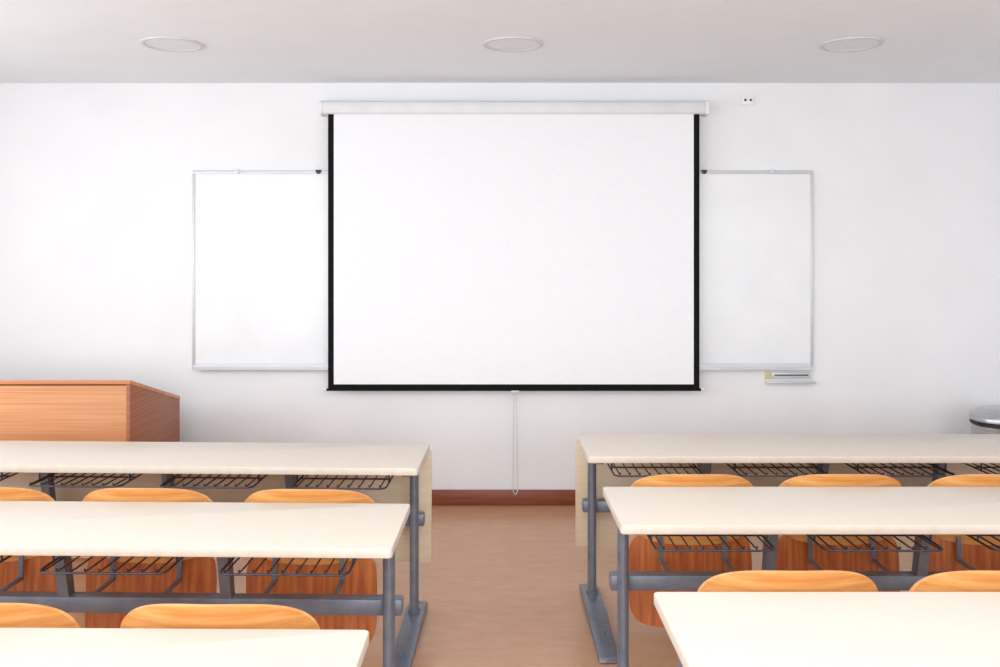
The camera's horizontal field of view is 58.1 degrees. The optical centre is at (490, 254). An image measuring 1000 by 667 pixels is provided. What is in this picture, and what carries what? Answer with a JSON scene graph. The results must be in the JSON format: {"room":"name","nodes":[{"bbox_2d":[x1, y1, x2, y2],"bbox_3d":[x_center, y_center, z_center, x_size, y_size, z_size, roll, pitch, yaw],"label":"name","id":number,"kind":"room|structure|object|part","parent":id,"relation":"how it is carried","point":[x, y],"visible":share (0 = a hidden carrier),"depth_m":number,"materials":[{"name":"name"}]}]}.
{"room":"classroom","nodes":[
{"label":"classroom","id":0,"kind":"room"},
{"bbox_2d":[68,506,912,666],"bbox_3d":[0.000,1.650,1.330,8.000,0.100,9.060,0,0,0],"label":"floor","id":1,"kind":"structure","parent":0,"point":[500,584],"depth_m":4.25,"materials":[{"name":"laminate"}]},
{"bbox_2d":[0,380,179,560],"bbox_3d":[-2.650,1.126,5.073,1.534,0.948,0.754,0,0,0],"label":"lectern","id":2,"kind":"object","parent":1,"relation":"on","point":[30,410],"visible":0.47,"depth_m":4.70,"materials":[{"name":"brown wood"}]},
{"bbox_3d":[-2.650,1.141,4.713,1.490,0.917,0.018,0,0,0],"label":"panel","id":3,"kind":"part","parent":2,"relation":"part of","materials":[{"name":"brown wood"}]},
{"bbox_3d":[-1.895,1.138,5.075,0.020,0.925,0.750,0,0,0],"label":"panel","id":4,"kind":"part","parent":2,"relation":"part of","materials":[{"name":"brown wood"}]},
{"bbox_2d":[0,628,368,666],"bbox_3d":[-1.480,1.225,1.698,2.400,0.750,0.787,0,0,1],"label":"desk","id":5,"kind":"object","parent":1,"relation":"on","point":[19,647],"visible":1,"depth_m":1.94,"materials":[{"name":"beige laminate"}]},
{"bbox_2d":[0,603,79,627],"bbox_3d":[-1.242,1.117,2.112,0.490,0.595,0.224,0,0,1],"label":"chair","id":6,"kind":"object","parent":5,"relation":"attached to","point":[12,615],"visible":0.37,"depth_m":2.14,"materials":[{"name":"orange wood"}]},
{"bbox_2d":[120,604,319,629],"bbox_3d":[-0.656,1.117,2.104,0.490,0.595,0.224,0,0,1],"label":"chair","id":7,"kind":"object","parent":5,"relation":"attached to","point":[153,616],"visible":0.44,"depth_m":2.12,"materials":[{"name":"orange wood"}]},
{"bbox_2d":[0,501,409,666],"bbox_3d":[-1.484,1.225,2.746,2.400,0.750,0.787,0,0,1],"label":"desk","id":8,"kind":"object","parent":1,"relation":"on","point":[61,530],"visible":1,"depth_m":2.89,"materials":[{"name":"beige laminate"}]},
{"bbox_2d":[0,487,56,591],"bbox_3d":[-1.803,1.117,3.171,0.490,0.595,0.224,0,0,1],"label":"chair","id":9,"kind":"object","parent":8,"relation":"attached to","point":[18,572],"visible":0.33,"depth_m":3.24,"materials":[{"name":"orange wood"}]},
{"bbox_3d":[-1.802,0.960,3.220,0.490,0.280,0.110,0,0,1],"label":"backrest","id":10,"kind":"part","parent":9,"relation":"part of","materials":[{"name":"orange wood"}]},
{"bbox_3d":[-1.801,1.235,3.255,0.472,0.360,0.057,0,0,1],"label":"seat","id":11,"kind":"part","parent":9,"relation":"part of","materials":[{"name":"orange wood"}]},
{"bbox_2d":[83,488,216,627],"bbox_3d":[-1.231,1.117,3.157,0.490,0.595,0.224,0,0,1],"label":"chair","id":12,"kind":"object","parent":8,"relation":"attached to","point":[191,574],"visible":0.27,"depth_m":3.23,"materials":[{"name":"orange wood"}]},
{"bbox_3d":[-1.230,0.960,3.207,0.490,0.280,0.110,0,0,1],"label":"backrest","id":13,"kind":"part","parent":12,"relation":"part of","materials":[{"name":"orange wood"}]},
{"bbox_3d":[-1.229,1.235,3.241,0.472,0.360,0.057,0,0,1],"label":"seat","id":14,"kind":"part","parent":12,"relation":"part of","materials":[{"name":"orange wood"}]},
{"bbox_2d":[244,489,376,642],"bbox_3d":[-0.649,1.117,3.143,0.490,0.595,0.224,0,0,1],"label":"chair","id":15,"kind":"object","parent":8,"relation":"attached to","point":[362,579],"visible":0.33,"depth_m":3.21,"materials":[{"name":"orange wood"}]},
{"bbox_3d":[-0.647,0.960,3.192,0.490,0.280,0.110,0,0,1],"label":"backrest","id":16,"kind":"part","parent":15,"relation":"part of","materials":[{"name":"orange wood"}]},
{"bbox_3d":[-0.646,1.235,3.227,0.472,0.360,0.057,0,0,1],"label":"seat","id":17,"kind":"part","parent":15,"relation":"part of","materials":[{"name":"orange wood"}]},
{"bbox_3d":[-0.333,1.238,2.941,0.054,0.665,0.072,0,0,1],"label":"leg","id":18,"kind":"part","parent":8,"relation":"part of","materials":[{"name":"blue metal"}]},
{"bbox_2d":[0,441,431,666],"bbox_3d":[-1.482,1.225,3.734,2.408,0.750,0.787,0,0,2],"label":"desk","id":19,"kind":"object","parent":1,"relation":"on","point":[387,473],"visible":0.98,"depth_m":3.90,"materials":[{"name":"beige laminate"}]},
{"bbox_3d":[-1.466,1.129,4.089,2.398,0.497,0.020,0,0,2],"label":"modesty panel","id":20,"kind":"part","parent":19,"relation":"part of","materials":[{"name":"laminate"}]},
{"bbox_3d":[-0.334,1.238,3.922,0.054,0.665,0.072,0,0,2],"label":"leg","id":21,"kind":"part","parent":19,"relation":"part of","materials":[{"name":"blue metal"}]},
{"bbox_2d":[575,434,999,662],"bbox_3d":[1.605,1.225,3.912,2.408,0.750,0.787,0,0,0],"label":"desk","id":22,"kind":"object","parent":1,"relation":"on","point":[601,460],"visible":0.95,"depth_m":4.06,"materials":[{"name":"beige laminate"}]},
{"bbox_3d":[0.464,1.238,4.135,0.054,0.665,0.072,0,0,0],"label":"leg","id":23,"kind":"part","parent":22,"relation":"part of","materials":[{"name":"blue metal"}]},
{"bbox_3d":[1.600,1.129,4.267,2.398,0.497,0.020,0,0,0],"label":"modesty panel","id":24,"kind":"part","parent":22,"relation":"part of","materials":[{"name":"laminate"}]},
{"bbox_2d":[603,487,999,666],"bbox_3d":[1.609,1.225,2.942,2.400,0.750,0.787,0,0,0],"label":"desk","id":25,"kind":"object","parent":1,"relation":"on","point":[921,513],"visible":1,"depth_m":3.05,"materials":[{"name":"beige laminate"}]},
{"bbox_3d":[0.464,1.238,3.165,0.054,0.665,0.072,0,0,0],"label":"leg","id":26,"kind":"part","parent":25,"relation":"part of","materials":[{"name":"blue metal"}]},
{"bbox_2d":[629,474,752,626],"bbox_3d":[0.764,1.117,3.359,0.490,0.595,0.224,0,0,0],"label":"chair","id":27,"kind":"object","parent":25,"relation":"attached to","point":[642,555],"visible":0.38,"depth_m":3.43,"materials":[{"name":"orange wood"}]},
{"bbox_3d":[0.764,1.235,3.442,0.472,0.360,0.057,0,0,0],"label":"seat","id":28,"kind":"part","parent":27,"relation":"part of","materials":[{"name":"orange wood"}]},
{"bbox_3d":[0.764,0.960,3.408,0.490,0.280,0.110,0,0,0],"label":"backrest","id":29,"kind":"part","parent":27,"relation":"part of","materials":[{"name":"orange wood"}]},
{"bbox_2d":[776,474,901,591],"bbox_3d":[1.329,1.117,3.359,0.490,0.595,0.224,0,0,0],"label":"chair","id":30,"kind":"object","parent":25,"relation":"attached to","point":[795,552],"visible":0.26,"depth_m":3.43,"materials":[{"name":"orange wood"}]},
{"bbox_3d":[1.329,1.235,3.442,0.472,0.360,0.057,0,0,0],"label":"seat","id":31,"kind":"part","parent":30,"relation":"part of","materials":[{"name":"orange wood"}]},
{"bbox_3d":[1.329,0.960,3.408,0.490,0.280,0.110,0,0,0],"label":"backrest","id":32,"kind":"part","parent":30,"relation":"part of","materials":[{"name":"orange wood"}]},
{"bbox_2d":[927,474,999,570],"bbox_3d":[1.894,1.117,3.359,0.490,0.595,0.224,0,0,0],"label":"chair","id":33,"kind":"object","parent":25,"relation":"attached to","point":[960,552],"visible":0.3,"depth_m":3.43,"materials":[{"name":"orange wood"}]},
{"bbox_3d":[1.894,1.235,3.442,0.472,0.360,0.057,0,0,0],"label":"seat","id":34,"kind":"part","parent":33,"relation":"part of","materials":[{"name":"orange wood"}]},
{"bbox_2d":[654,592,999,666],"bbox_3d":[1.609,1.225,1.911,2.400,0.750,0.787,0,0,0],"label":"desk","id":35,"kind":"object","parent":1,"relation":"on","point":[705,629],"visible":1,"depth_m":2.05,"materials":[{"name":"beige laminate"}]},
{"bbox_3d":[0.464,1.238,2.135,0.054,0.665,0.072,0,0,0],"label":"leg","id":36,"kind":"part","parent":35,"relation":"part of","materials":[{"name":"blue metal"}]},
{"bbox_2d":[697,570,877,591],"bbox_3d":[0.791,1.117,2.329,0.490,0.595,0.224,0,0,0],"label":"chair","id":37,"kind":"object","parent":35,"relation":"attached to","point":[756,580],"visible":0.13,"depth_m":2.34,"materials":[{"name":"orange wood"}]},
{"bbox_2d":[909,570,999,591],"bbox_3d":[1.357,1.117,2.329,0.490,0.595,0.224,0,0,0],"label":"chair","id":38,"kind":"object","parent":35,"relation":"attached to","point":[973,580],"visible":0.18,"depth_m":2.35,"materials":[{"name":"orange wood"}]},
{"bbox_2d":[969,405,999,433],"bbox_3d":[3.055,1.253,5.379,0.349,0.694,0.349,0,0,-45],"label":"trash can","id":39,"kind":"object","parent":1,"relation":"on","point":[983,419],"visible":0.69,"depth_m":5.32,"materials":[{"name":"metal"}]},
{"bbox_3d":[3.055,0.949,5.380,0.348,0.085,0.348,0,0,0],"label":"lid","id":40,"kind":"part","parent":39,"relation":"part of","materials":[{"name":"metal"}]},
{"bbox_2d":[0,83,999,489],"bbox_3d":[0.000,0.250,5.810,8.000,2.700,0.100,0,0,0],"label":"wall","id":41,"kind":"structure","parent":0,"point":[96,178],"depth_m":5.76,"materials":[{"name":"paint"}]},
{"bbox_2d":[192,170,812,369],"bbox_3d":[0.075,0.092,5.726,3.964,1.270,0.068,0,0,0],"label":"whiteboard","id":42,"kind":"object","parent":41,"relation":"attached to","point":[260,238],"visible":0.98,"depth_m":5.75,"materials":[{"name":"ceramic"}]},
{"bbox_2d":[193,364,812,369],"bbox_3d":[0.075,0.710,5.716,3.924,0.035,0.048,0,0,0],"label":"tray","id":43,"kind":"object","parent":42,"relation":"on","point":[195,366],"depth_m":5.71,"materials":[{"name":"metal"}]},
{"bbox_2d":[765,370,815,383],"bbox_3d":[1.905,0.772,5.732,0.310,0.090,0.056,0,0,0],"label":"holder","id":44,"kind":"object","parent":42,"relation":"attached to","point":[771,376],"visible":0.94,"depth_m":5.75,"materials":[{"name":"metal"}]},
{"bbox_3d":[1.917,0.769,5.750,0.247,0.040,0.008,0,0,0],"label":"name plate","id":45,"kind":"part","parent":44,"relation":"part of","materials":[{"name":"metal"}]},
{"bbox_2d":[432,490,574,505],"bbox_3d":[0.000,1.550,5.752,7.800,0.100,0.016,0,0,0],"label":"baseboard","id":46,"kind":"structure","parent":41,"relation":"attached to","point":[439,497],"depth_m":5.75,"materials":[{"name":"brown wood"}]},
{"bbox_2d":[319,100,708,494],"bbox_3d":[0.145,0.269,5.705,2.454,2.494,0.109,0,0,0],"label":"projection screen","id":47,"kind":"object","parent":41,"relation":"attached to","point":[513,246],"visible":1,"depth_m":5.68,"materials":[{"name":"fabric"}]},
{"bbox_3d":[0.145,-0.931,5.707,2.414,0.086,0.105,0,0,0],"label":"casing","id":48,"kind":"part","parent":47,"relation":"part of","materials":[{"name":"white metal"}]},
{"bbox_3d":[0.152,1.185,5.678,0.055,0.662,0.024,0,0,0],"label":"pull cord","id":49,"kind":"part","parent":47,"relation":"part of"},
{"bbox_2d":[741,95,753,104],"bbox_3d":[1.642,-0.990,5.754,0.084,0.064,0.013,0,0,0],"label":"wall socket","id":50,"kind":"object","parent":41,"relation":"attached to","point":[745,99],"visible":1,"depth_m":5.75,"materials":[{"name":"white plastic"}]},
{"bbox_2d":[0,0,999,82],"bbox_3d":[0.000,-1.150,1.330,8.000,0.100,9.060,0,0,0],"label":"ceiling","id":51,"kind":"structure","parent":0,"point":[42,41],"depth_m":4.62,"materials":[{"name":"paint"}]},
{"bbox_2d":[140,37,203,51],"bbox_3d":[-1.660,-1.095,4.690,0.318,0.009,0.318,0,0,0],"label":"recessed light","id":52,"kind":"object","parent":51,"relation":"in","point":[171,44],"visible":1,"depth_m":4.68,"materials":[{"name":"paint"}]},
{"bbox_2d":[145,39,199,50],"bbox_3d":[-1.660,-1.097,4.690,0.269,0.005,0.269,0,0,0],"label":"diffuser","id":53,"kind":"object","parent":52,"relation":"attached to","point":[158,44],"depth_m":4.68,"materials":[{"name":"white plastic"}]},
{"bbox_2d":[483,37,543,51],"bbox_3d":[0.115,-1.095,4.690,0.318,0.009,0.318,0,0,0],"label":"recessed light","id":54,"kind":"object","parent":51,"relation":"in","point":[502,44],"visible":1,"depth_m":4.68,"materials":[{"name":"paint"}]},
{"bbox_2d":[487,39,538,50],"bbox_3d":[0.115,-1.097,4.690,0.269,0.005,0.269,0,0,0],"label":"diffuser","id":55,"kind":"object","parent":54,"relation":"attached to","point":[492,44],"depth_m":4.68,"materials":[{"name":"white plastic"}]},
{"bbox_2d":[819,37,884,51],"bbox_3d":[1.878,-1.095,4.690,0.318,0.009,0.318,0,0,0],"label":"recessed light","id":56,"kind":"object","parent":51,"relation":"in","point":[849,44],"visible":1,"depth_m":4.68,"materials":[{"name":"paint"}]},
{"bbox_2d":[824,39,878,50],"bbox_3d":[1.878,-1.097,4.690,0.269,0.005,0.269,0,0,0],"label":"diffuser","id":57,"kind":"object","parent":56,"relation":"attached to","point":[836,44],"depth_m":4.68,"materials":[{"name":"white plastic"}]}
]}

